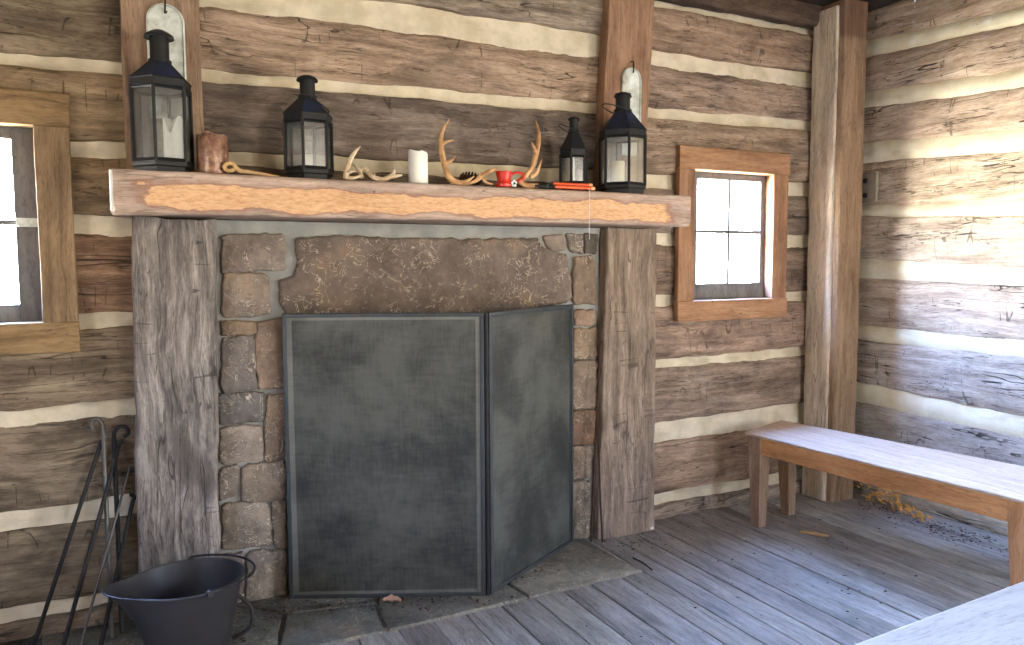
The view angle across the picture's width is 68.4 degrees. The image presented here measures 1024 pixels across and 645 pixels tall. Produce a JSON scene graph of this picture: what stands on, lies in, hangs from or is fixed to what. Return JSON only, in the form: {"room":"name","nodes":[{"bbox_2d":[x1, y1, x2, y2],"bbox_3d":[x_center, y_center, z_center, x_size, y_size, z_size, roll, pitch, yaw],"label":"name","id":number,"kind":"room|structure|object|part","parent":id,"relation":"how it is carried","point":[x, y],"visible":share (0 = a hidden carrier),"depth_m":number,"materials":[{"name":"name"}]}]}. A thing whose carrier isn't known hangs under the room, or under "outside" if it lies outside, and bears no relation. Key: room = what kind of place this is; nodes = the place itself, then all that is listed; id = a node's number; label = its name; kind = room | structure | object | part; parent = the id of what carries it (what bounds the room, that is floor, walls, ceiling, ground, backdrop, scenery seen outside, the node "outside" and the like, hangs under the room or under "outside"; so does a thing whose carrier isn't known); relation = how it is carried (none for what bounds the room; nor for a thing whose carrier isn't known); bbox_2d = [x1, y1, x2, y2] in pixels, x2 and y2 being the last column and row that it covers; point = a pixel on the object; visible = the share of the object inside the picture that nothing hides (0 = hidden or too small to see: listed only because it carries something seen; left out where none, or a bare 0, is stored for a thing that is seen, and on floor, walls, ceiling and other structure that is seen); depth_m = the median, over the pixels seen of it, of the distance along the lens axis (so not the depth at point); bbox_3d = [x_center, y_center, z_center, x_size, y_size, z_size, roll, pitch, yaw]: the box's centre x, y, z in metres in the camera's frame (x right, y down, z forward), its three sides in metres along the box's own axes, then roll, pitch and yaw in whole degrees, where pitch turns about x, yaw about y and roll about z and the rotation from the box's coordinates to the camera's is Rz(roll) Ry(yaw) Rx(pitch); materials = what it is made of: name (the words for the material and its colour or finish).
{"room":"log cabin interior","nodes":[
{"label":"log cabin interior","id":0,"kind":"room"},
{"bbox_2d":[0,0,822,642],"bbox_3d":[-0.466,-0.300,3.434,5.850,2.921,0.217,-2,5,-26],"label":"wall","id":1,"kind":"structure","parent":0,"point":[390,74],"depth_m":3.35,"materials":[{"name":"brown wood"}]},
{"bbox_2d":[0,88,80,354],"bbox_3d":[-2.023,-0.353,2.669,0.836,0.948,0.183,-2,5,-26],"label":"window","id":2,"kind":"structure","parent":1,"relation":"in","point":[36,123],"depth_m":2.76,"materials":[{"name":"brown wood"}]},
{"bbox_3d":[-2.024,-0.349,2.679,0.602,0.708,0.035,-2,5,-26],"label":"sash","id":3,"kind":"part","parent":2,"relation":"part of","materials":[{"name":"grey wood"}]},
{"bbox_3d":[-1.994,-0.759,2.579,0.833,0.125,0.043,-2,5,-26],"label":"frame","id":4,"kind":"part","parent":2,"relation":"part of","materials":[{"name":"brown wood"}]},
{"bbox_3d":[-1.993,0.067,2.638,0.832,0.115,0.046,-2,5,-26],"label":"sill","id":5,"kind":"part","parent":2,"relation":"part of","materials":[{"name":"brown wood"}]},
{"bbox_3d":[-1.676,-0.357,2.769,0.115,0.710,0.039,-2,5,-26],"label":"frame","id":6,"kind":"part","parent":2,"relation":"part of","materials":[{"name":"brown wood"}]},
{"bbox_2d":[119,0,203,171],"bbox_3d":[-1.340,-1.115,2.873,0.279,1.130,0.077,-2,5,-26],"label":"wall post","id":7,"kind":"object","parent":1,"relation":"in","point":[133,13],"visible":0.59,"depth_m":2.83,"materials":[{"name":"brown wood"}]},
{"bbox_2d":[146,0,186,118],"bbox_3d":[-1.302,-0.998,2.842,0.132,0.448,0.030,-2,5,-26],"label":"plate","id":8,"kind":"object","parent":7,"relation":"attached to","point":[163,16],"visible":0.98,"depth_m":2.85,"materials":[{"name":"metal"}]},
{"bbox_2d":[591,0,653,191],"bbox_3d":[0.567,-1.196,3.824,0.346,1.129,0.078,-2,5,-26],"label":"wall post","id":9,"kind":"object","parent":1,"relation":"in","point":[626,33],"visible":0.58,"depth_m":3.77,"materials":[{"name":"brown wood"}]},
{"bbox_2d":[621,61,641,154],"bbox_3d":[0.604,-1.080,3.792,0.115,0.468,0.030,-2,5,-26],"label":"plate","id":10,"kind":"object","parent":9,"relation":"attached to","point":[631,81],"visible":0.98,"depth_m":3.79,"materials":[{"name":"metal"}]},
{"bbox_2d":[673,145,789,321],"bbox_3d":[1.211,-0.493,4.280,0.806,0.945,0.183,-2,5,-26],"label":"window","id":11,"kind":"structure","parent":1,"relation":"in","point":[742,195],"depth_m":4.28,"materials":[{"name":"brown wood"}]},
{"bbox_3d":[0.933,-0.471,4.069,0.110,0.709,0.038,-2,5,-26],"label":"frame","id":12,"kind":"part","parent":11,"relation":"part of","materials":[{"name":"brown wood"}]},
{"bbox_3d":[1.119,-0.661,4.232,0.231,0.288,0.003,-2,5,-26],"label":"pane","id":13,"kind":"part","parent":11,"relation":"part of","materials":[{"name":"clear glass"}]},
{"bbox_3d":[1.121,-0.362,4.255,0.231,0.288,0.003,-2,5,-26],"label":"pane","id":14,"kind":"part","parent":11,"relation":"part of","materials":[{"name":"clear glass"}]},
{"bbox_3d":[1.211,-0.489,4.290,0.572,0.705,0.035,-2,5,-26],"label":"sash","id":15,"kind":"part","parent":11,"relation":"part of","materials":[{"name":"grey wood"}]},
{"bbox_3d":[1.242,-0.075,4.250,0.802,0.115,0.047,-2,5,-26],"label":"sill","id":16,"kind":"part","parent":11,"relation":"part of","materials":[{"name":"brown wood"}]},
{"bbox_3d":[1.241,-0.898,4.191,0.801,0.125,0.042,-2,5,-26],"label":"frame","id":17,"kind":"part","parent":11,"relation":"part of","materials":[{"name":"brown wood"}]},
{"bbox_3d":[1.338,-0.372,4.363,0.231,0.288,0.003,-2,5,-26],"label":"pane","id":18,"kind":"part","parent":11,"relation":"part of","materials":[{"name":"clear glass"}]},
{"bbox_3d":[1.337,-0.671,4.340,0.231,0.288,0.003,-2,5,-26],"label":"pane","id":19,"kind":"part","parent":11,"relation":"part of","materials":[{"name":"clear glass"}]},
{"bbox_3d":[1.546,-0.497,4.375,0.116,0.709,0.039,-2,5,-26],"label":"frame","id":20,"kind":"part","parent":11,"relation":"part of","materials":[{"name":"brown wood"}]},
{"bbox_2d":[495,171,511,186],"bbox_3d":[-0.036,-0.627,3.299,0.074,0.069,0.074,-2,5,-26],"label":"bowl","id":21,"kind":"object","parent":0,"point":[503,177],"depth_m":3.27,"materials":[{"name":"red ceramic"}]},
{"bbox_2d":[334,490,1009,644],"bbox_3d":[0.845,1.360,0.889,5.900,0.063,6.153,-2,5,-26],"label":"floor","id":22,"kind":"structure","parent":0,"point":[812,611],"depth_m":3.28,"materials":[{"name":"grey wood"}]},
{"bbox_2d":[0,539,642,644],"bbox_3d":[-0.994,1.182,3.009,3.223,0.033,0.699,-2,5,-26],"label":"hearth","id":23,"kind":"object","parent":22,"relation":"on","point":[580,565],"visible":0.53,"depth_m":3.05,"materials":[{"name":"grey stone"}]},
{"bbox_2d":[20,439,100,644],"bbox_3d":[-1.662,0.818,2.783,0.025,0.734,0.328,3,6,40],"label":"poker","id":24,"kind":"object","parent":23,"relation":"on","point":[34,638],"visible":1,"depth_m":2.79,"materials":[{"name":"metal"}]},
{"bbox_2d":[61,439,125,644],"bbox_3d":[-1.558,0.821,2.790,0.032,0.725,0.325,1,5,21],"label":"poker","id":25,"kind":"object","parent":23,"relation":"on","point":[121,441],"visible":1,"depth_m":2.79,"materials":[{"name":"metal"}]},
{"bbox_2d":[87,417,113,638],"bbox_3d":[-1.549,0.769,2.832,0.065,0.819,0.151,-2,5,-26],"label":"poker","id":26,"kind":"object","parent":23,"relation":"on","point":[99,420],"visible":0.93,"depth_m":2.84,"materials":[{"name":"metal"}]},
{"bbox_2d":[79,466,130,644],"bbox_3d":[-1.513,0.875,2.795,0.015,0.614,0.316,1,4,11],"label":"fire poker","id":27,"kind":"object","parent":23,"relation":"on","point":[129,467],"visible":1,"depth_m":2.80,"materials":[{"name":"metal"}]},
{"bbox_2d":[99,493,135,644],"bbox_3d":[-1.461,0.925,2.773,0.024,0.521,0.314,0,4,0],"label":"poker","id":28,"kind":"object","parent":23,"relation":"on","point":[124,538],"visible":0.95,"depth_m":2.80,"materials":[{"name":"metal"}]},
{"bbox_2d":[111,425,130,633],"bbox_3d":[-1.482,0.784,2.883,0.066,0.780,0.122,-2,5,-26],"label":"tongs","id":29,"kind":"object","parent":23,"relation":"on","point":[114,432],"visible":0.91,"depth_m":2.88,"materials":[{"name":"metal"}]},
{"bbox_2d":[131,215,220,572],"bbox_3d":[-1.311,0.391,2.949,0.332,1.597,0.141,-2,5,-26],"label":"upright","id":30,"kind":"object","parent":23,"relation":"on","point":[174,273],"visible":0.79,"depth_m":2.88,"materials":[{"name":"brown wood"}]},
{"bbox_2d":[109,168,690,228],"bbox_3d":[-0.320,-0.512,3.290,2.533,0.157,0.327,-2,5,-26],"label":"mantel beam","id":31,"kind":"structure","parent":30,"relation":"on","point":[159,194],"depth_m":3.02,"materials":[{"name":"brown wood"}]},
{"bbox_2d":[128,29,194,171],"bbox_3d":[-1.282,-0.803,2.756,0.214,0.519,0.212,-2,5,-26],"label":"lantern","id":32,"kind":"object","parent":31,"relation":"on","point":[157,77],"visible":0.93,"depth_m":2.70,"materials":[{"name":"black metal"}]},
{"bbox_3d":[-1.311,-0.712,2.681,0.101,0.269,0.002,1,5,19],"label":"pane","id":33,"kind":"part","parent":32,"relation":"part of","materials":[{"name":"clear glass"}]},
{"bbox_3d":[-1.282,-0.720,2.762,0.212,0.274,0.211,-2,5,-26],"label":"frame","id":34,"kind":"part","parent":32,"relation":"part of","materials":[{"name":"black metal"}]},
{"bbox_2d":[163,116,183,158],"bbox_3d":[-1.251,-0.673,2.782,0.068,0.173,0.068,-2,5,-26],"label":"candle","id":35,"kind":"object","parent":32,"relation":"in","point":[173,142],"visible":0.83,"depth_m":2.76,"materials":[{"name":"white wax"}]},
{"bbox_3d":[-1.253,-0.725,2.844,0.101,0.269,0.002,1,5,19],"label":"pane","id":36,"kind":"part","parent":32,"relation":"part of","materials":[{"name":"clear glass"}]},
{"bbox_3d":[-1.197,-0.720,2.778,0.002,0.269,0.101,-1,4,-10],"label":"pane","id":37,"kind":"part","parent":32,"relation":"part of","materials":[{"name":"clear glass"}]},
{"bbox_2d":[196,131,228,173],"bbox_3d":[-1.122,-0.631,2.821,0.113,0.162,0.113,-2,5,-26],"label":"candle","id":38,"kind":"object","parent":31,"relation":"on","point":[211,148],"visible":0.88,"depth_m":2.77,"materials":[{"name":"brown wax"}]},
{"bbox_2d":[222,161,278,176],"bbox_3d":[-0.980,-0.577,2.834,0.208,0.050,0.022,-3,5,-31],"label":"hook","id":39,"kind":"object","parent":31,"relation":"on","point":[224,166],"visible":0.99,"depth_m":2.80,"materials":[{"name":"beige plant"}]},
{"bbox_2d":[283,75,333,178],"bbox_3d":[-0.810,-0.771,2.995,0.201,0.414,0.185,-2,5,-26],"label":"lantern","id":40,"kind":"object","parent":31,"relation":"on","point":[306,112],"visible":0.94,"depth_m":2.95,"materials":[{"name":"black metal"}]},
{"bbox_3d":[-0.847,-0.694,2.931,0.093,0.191,0.002,2,5,28],"label":"pane","id":41,"kind":"part","parent":40,"relation":"part of","materials":[{"name":"clear glass"}]},
{"bbox_3d":[-0.810,-0.702,3.001,0.200,0.196,0.185,-2,5,-26],"label":"frame","id":42,"kind":"part","parent":40,"relation":"part of","materials":[{"name":"black metal"}]},
{"bbox_3d":[-0.772,-0.705,3.070,0.093,0.191,0.002,2,5,28],"label":"pane","id":43,"kind":"part","parent":40,"relation":"part of","materials":[{"name":"clear glass"}]},
{"bbox_3d":[-0.778,-0.864,3.001,0.088,0.060,0.097,-2,5,-26],"label":"handle","id":44,"kind":"part","parent":40,"relation":"part of","materials":[{"name":"black metal"}]},
{"bbox_3d":[-0.731,-0.701,3.003,0.002,0.191,0.093,0,4,-2],"label":"pane","id":45,"kind":"part","parent":40,"relation":"part of","materials":[{"name":"clear glass"}]},
{"bbox_2d":[343,146,361,179],"bbox_3d":[-0.633,-0.637,2.997,0.079,0.141,0.059,-2,5,-26],"label":"antler mount","id":46,"kind":"object","parent":31,"relation":"on","point":[347,171],"visible":1,"depth_m":2.98,"materials":[{"name":"beige"}]},
{"bbox_2d":[351,163,401,180],"bbox_3d":[-0.549,-0.609,3.060,0.200,0.075,0.056,-2,5,-21],"label":"antler mount","id":47,"kind":"object","parent":31,"relation":"on","point":[360,170],"visible":0.97,"depth_m":3.04,"materials":[{"name":"beige"}]},
{"bbox_2d":[408,149,427,183],"bbox_3d":[-0.393,-0.650,3.152,0.082,0.142,0.082,-2,5,-26],"label":"candle","id":48,"kind":"object","parent":31,"relation":"on","point":[417,160],"visible":0.87,"depth_m":3.12,"materials":[{"name":"white wax"}]},
{"bbox_2d":[438,119,474,184],"bbox_3d":[-0.240,-0.725,3.200,0.150,0.282,0.065,-2,5,-26],"label":"antler mount","id":49,"kind":"object","parent":31,"relation":"on","point":[444,162],"visible":0.99,"depth_m":3.17,"materials":[{"name":"beige"}]},
{"bbox_2d":[459,171,481,185],"bbox_3d":[-0.182,-0.625,3.293,0.102,0.069,0.069,-2,5,-26],"label":"pine cone","id":50,"kind":"object","parent":31,"relation":"on","point":[463,176],"visible":0.55,"depth_m":3.27,"materials":[{"name":"brown plant"}]},
{"bbox_2d":[450,167,497,184],"bbox_3d":[-0.161,-0.628,3.226,0.227,0.085,0.037,-2,5,-26],"label":"antler mount","id":51,"kind":"object","parent":31,"relation":"on","point":[480,176],"visible":1,"depth_m":3.23,"materials":[{"name":"beige"}]},
{"bbox_2d":[495,171,524,186],"bbox_3d":[-0.011,-0.629,3.311,0.131,0.072,0.074,-2,5,-26],"label":"cup","id":52,"kind":"object","parent":31,"relation":"on","point":[503,177],"visible":0.97,"depth_m":3.28,"materials":[{"name":"red ceramic"}]},
{"bbox_3d":[0.025,-0.639,3.310,0.067,0.051,0.014,-2,5,-16],"label":"handle","id":53,"kind":"part","parent":52,"relation":"part of","materials":[{"name":"red ceramic"}]},
{"bbox_2d":[517,121,541,187],"bbox_3d":[0.077,-0.751,3.353,0.136,0.307,0.071,-2,5,-26],"label":"antler mount","id":54,"kind":"object","parent":31,"relation":"on","point":[536,148],"visible":1,"depth_m":3.35,"materials":[{"name":"beige"}]},
{"bbox_2d":[535,182,594,189],"bbox_3d":[0.230,-0.619,3.405,0.323,0.034,0.038,-2,5,-26],"label":"pliers","id":55,"kind":"object","parent":31,"relation":"on","point":[584,186],"visible":1,"depth_m":3.41,"materials":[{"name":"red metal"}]},
{"bbox_3d":[0.274,-0.631,3.439,0.206,0.014,0.016,-2,5,-26],"label":"handle","id":56,"kind":"part","parent":55,"relation":"part of","materials":[{"name":"orange plastic"}]},
{"bbox_3d":[0.284,-0.613,3.420,0.206,0.014,0.016,-2,5,-26],"label":"handle","id":57,"kind":"part","parent":55,"relation":"part of","materials":[{"name":"orange plastic"}]},
{"bbox_2d":[558,116,587,190],"bbox_3d":[0.290,-0.792,3.554,0.126,0.359,0.163,1,5,15],"label":"lantern","id":58,"kind":"object","parent":31,"relation":"on","point":[573,145],"visible":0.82,"depth_m":3.52,"materials":[{"name":"black metal"}]},
{"bbox_3d":[0.254,-0.717,3.530,0.064,0.134,0.002,4,6,45],"label":"pane","id":59,"kind":"part","parent":58,"relation":"part of","materials":[{"name":"clear glass"}]},
{"bbox_3d":[0.255,-0.905,3.519,0.109,0.033,0.066,-4,6,-44],"label":"handle","id":60,"kind":"part","parent":58,"relation":"part of","materials":[{"name":"black metal"}]},
{"bbox_3d":[0.293,-0.722,3.569,0.140,0.138,0.137,-2,5,-26],"label":"frame","id":61,"kind":"part","parent":58,"relation":"part of","materials":[{"name":"black metal"}]},
{"bbox_2d":[573,157,574,180],"bbox_3d":[0.275,-0.732,3.559,0.044,0.158,0.044,-2,5,-26],"label":"candle","id":62,"kind":"object","parent":58,"relation":"in","point":[573,157],"visible":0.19,"depth_m":3.55,"materials":[{"name":"white wax"}]},
{"bbox_2d":[587,189,589,238],"bbox_3d":[0.349,-0.496,3.448,0.005,0.229,0.026,-2,5,-26],"label":"cord","id":63,"kind":"object","parent":31,"relation":"hanging from","point":[587,189],"visible":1,"depth_m":3.44,"materials":[{"name":"white fabric"}]},
{"bbox_2d":[599,92,646,193],"bbox_3d":[0.534,-0.863,3.634,0.222,0.486,0.237,0,4,0],"label":"lantern","id":64,"kind":"object","parent":31,"relation":"on","point":[623,126],"visible":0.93,"depth_m":3.58,"materials":[{"name":"black metal"}]},
{"bbox_3d":[0.441,-0.775,3.628,0.002,0.233,0.110,-1,4,-8],"label":"pane","id":65,"kind":"part","parent":64,"relation":"part of","materials":[{"name":"clear glass"}]},
{"bbox_3d":[0.476,-0.782,3.715,0.110,0.233,0.002,-4,6,-38],"label":"pane","id":66,"kind":"part","parent":64,"relation":"part of","materials":[{"name":"clear glass"}]},
{"bbox_3d":[0.482,-1.014,3.573,0.150,0.030,0.105,-4,6,-44],"label":"handle","id":67,"kind":"part","parent":64,"relation":"part of","materials":[{"name":"black metal"}]},
{"bbox_2d":[610,160,624,181],"bbox_3d":[0.507,-0.721,3.632,0.072,0.123,0.072,-2,5,-26],"label":"candle","id":68,"kind":"object","parent":64,"relation":"in","point":[617,168],"visible":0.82,"depth_m":3.60,"materials":[{"name":"beige wax"}]},
{"bbox_3d":[0.534,-0.778,3.641,0.231,0.238,0.225,-2,5,-26],"label":"frame","id":69,"kind":"part","parent":64,"relation":"part of","materials":[{"name":"black metal"}]},
{"bbox_3d":[0.592,-0.771,3.567,0.110,0.233,0.002,-4,6,-38],"label":"pane","id":70,"kind":"part","parent":64,"relation":"part of","materials":[{"name":"clear glass"}]},
{"bbox_2d":[101,554,255,644],"bbox_3d":[-1.141,1.032,2.608,0.485,0.326,0.362,-2,5,-26],"label":"bucket","id":71,"kind":"object","parent":23,"relation":"on","point":[190,601],"visible":1,"depth_m":2.56,"materials":[{"name":"metal"}]},
{"bbox_3d":[-1.012,0.868,2.671,0.181,0.008,0.355,-3,5,-33],"label":"bail handle","id":72,"kind":"part","parent":71,"relation":"part of","materials":[{"name":"metal"}]},
{"bbox_3d":[-0.948,1.035,2.657,0.078,0.171,0.019,-1,4,-6],"label":"tilt handle","id":73,"kind":"part","parent":71,"relation":"part of","materials":[{"name":"metal"}]},
{"bbox_2d":[383,594,400,601],"bbox_3d":[-0.495,1.145,3.105,0.062,0.019,0.066,4,6,43],"label":"dried leaf","id":74,"kind":"object","parent":23,"relation":"on","point":[391,598],"visible":1,"depth_m":3.12,"materials":[{"name":"brown plant"}]},
{"bbox_2d":[234,566,559,642],"bbox_3d":[-0.558,1.153,3.104,1.687,0.007,0.396,-2,5,-20],"label":"litter","id":75,"kind":"object","parent":23,"relation":"on","point":[365,602],"visible":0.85,"depth_m":3.09,"materials":[{"name":"brown plant"}]},
{"bbox_2d":[282,304,573,598],"bbox_3d":[-0.238,0.544,3.268,1.392,1.193,0.384,-2,5,-26],"label":"fire screen","id":76,"kind":"object","parent":23,"relation":"on","point":[428,454],"visible":1,"depth_m":3.13,"materials":[{"name":"metal"}]},
{"bbox_3d":[-0.522,0.556,3.118,0.818,1.193,0.018,0,4,-2],"label":"panel frame","id":77,"kind":"part","parent":76,"relation":"part of","materials":[{"name":"black metal"}]},
{"bbox_3d":[-0.522,0.556,3.118,0.802,1.177,0.004,0,4,-2],"label":"screen panel","id":78,"kind":"part","parent":76,"relation":"part of","materials":[{"name":"metal"}]},
{"bbox_3d":[-0.104,0.555,3.131,0.019,1.190,0.019,-2,5,-26],"label":"hinge rod","id":79,"kind":"part","parent":76,"relation":"part of","materials":[{"name":"metal"}]},
{"bbox_3d":[0.100,0.529,3.440,0.018,1.193,0.723,3,5,33],"label":"panel frame","id":80,"kind":"part","parent":76,"relation":"part of","materials":[{"name":"black metal"}]},
{"bbox_3d":[0.100,0.529,3.440,0.004,1.177,0.707,3,5,33],"label":"screen panel","id":81,"kind":"part","parent":76,"relation":"part of","materials":[{"name":"metal"}]},
{"bbox_2d":[590,339,601,541],"bbox_3d":[0.417,0.589,3.765,0.017,1.015,0.099,3,6,38],"label":"poker","id":82,"kind":"object","parent":23,"relation":"on","point":[599,340],"visible":1,"depth_m":3.76,"materials":[{"name":"metal"}]},
{"bbox_2d":[216,220,599,603],"bbox_3d":[-0.540,0.351,3.757,1.844,1.632,0.761,-2,5,-26],"label":"fireplace","id":83,"kind":"object","parent":22,"relation":"on","point":[267,270],"visible":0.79,"depth_m":3.18,"materials":[{"name":"stone"}]},
{"bbox_2d":[597,420,602,541],"bbox_3d":[0.440,0.774,3.782,0.043,0.669,0.014,3,5,33],"label":"poker","id":84,"kind":"object","parent":22,"relation":"on","point":[598,420],"visible":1,"depth_m":3.78,"materials":[{"name":"metal"}]},
{"bbox_2d":[592,227,656,538],"bbox_3d":[0.570,0.309,3.894,0.355,1.592,0.121,-2,5,-26],"label":"upright","id":85,"kind":"object","parent":22,"relation":"on","point":[627,256],"visible":0.86,"depth_m":3.84,"materials":[{"name":"brown wood"}]},
{"bbox_2d":[633,557,652,569],"bbox_3d":[0.613,1.127,3.518,0.016,0.006,0.157,-2,5,-24],"label":"twig","id":86,"kind":"object","parent":22,"relation":"on","point":[633,557],"visible":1,"depth_m":3.52,"materials":[{"name":"wood"}]},
{"bbox_2d":[566,501,1008,636],"bbox_3d":[1.138,1.140,3.327,2.816,0.006,1.744,-2,5,-26],"label":"leaf litter","id":87,"kind":"object","parent":22,"relation":"on","point":[858,501],"visible":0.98,"depth_m":3.86,"materials":[{"name":"brown"}]},
{"bbox_2d":[800,530,828,536],"bbox_3d":[1.556,1.085,3.875,0.140,0.028,0.026,2,5,27],"label":"stick","id":88,"kind":"object","parent":22,"relation":"on","point":[808,532],"visible":1,"depth_m":3.87,"materials":[{"name":"brown wood"}]},
{"bbox_2d":[801,0,867,502],"bbox_3d":[1.895,-0.385,4.437,0.212,2.882,0.218,-2,5,-26],"label":"post","id":89,"kind":"object","parent":22,"relation":"on","point":[840,34],"visible":0.91,"depth_m":4.36,"materials":[{"name":"brown wood"}]},
{"bbox_2d":[745,420,1023,585],"bbox_3d":[1.774,0.871,3.578,0.556,0.499,1.538,-3,5,-35],"label":"bench","id":90,"kind":"object","parent":22,"relation":"on","point":[986,487],"visible":0.98,"depth_m":3.46,"materials":[{"name":"brown wood"}]},
{"bbox_3d":[1.321,0.846,4.030,0.085,0.484,0.090,-3,5,-30],"label":"leg","id":91,"kind":"part","parent":90,"relation":"part of","materials":[{"name":"brown wood"}]},
{"bbox_3d":[1.554,0.827,4.257,0.115,0.484,0.148,-2,5,-26],"label":"leg","id":92,"kind":"part","parent":90,"relation":"part of","materials":[{"name":"brown wood"}]},
{"bbox_3d":[1.773,0.629,3.559,0.556,0.014,1.538,-3,5,-35],"label":"seat","id":93,"kind":"part","parent":90,"relation":"part of","materials":[{"name":"brown wood"}]},
{"bbox_3d":[1.964,0.929,2.898,0.050,0.484,0.110,-3,5,-30],"label":"leg","id":94,"kind":"part","parent":90,"relation":"part of","materials":[{"name":"orange wood"}]},
{"bbox_2d":[857,483,931,521],"bbox_3d":[2.181,0.977,4.299,0.115,0.170,0.494,-2,5,-19],"label":"wood shavings","id":95,"kind":"object","parent":22,"relation":"on","point":[899,506],"visible":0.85,"depth_m":4.29},
{"bbox_2d":[855,581,1023,644],"bbox_3d":[1.251,0.922,1.307,1.411,0.750,0.660,-3,5,-29],"label":"table","id":96,"kind":"object","parent":22,"relation":"on","point":[996,618],"visible":1,"depth_m":1.35,"materials":[{"name":"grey wood"}]},
{"bbox_2d":[796,0,900,11],"bbox_3d":[0.821,-1.561,0.686,5.900,0.040,6.196,-2,5,-26],"label":"ceiling","id":97,"kind":"structure","parent":0,"point":[872,4],"depth_m":4.29,"materials":[{"name":"brown wood"}]},
{"bbox_2d":[853,0,1023,536],"bbox_3d":[3.394,-0.216,2.090,0.151,2.921,5.920,-2,5,-26],"label":"wall","id":98,"kind":"structure","parent":0,"point":[940,351],"depth_m":4.06,"materials":[{"name":"brown wood"}]},
{"bbox_2d":[862,172,878,202],"bbox_3d":[2.101,-0.797,4.448,0.040,0.170,0.120,-2,5,-26],"label":"wall plate","id":99,"kind":"object","parent":98,"relation":"attached to","point":[870,181],"visible":0.8,"depth_m":4.42,"materials":[{"name":"metal"}]}
]}

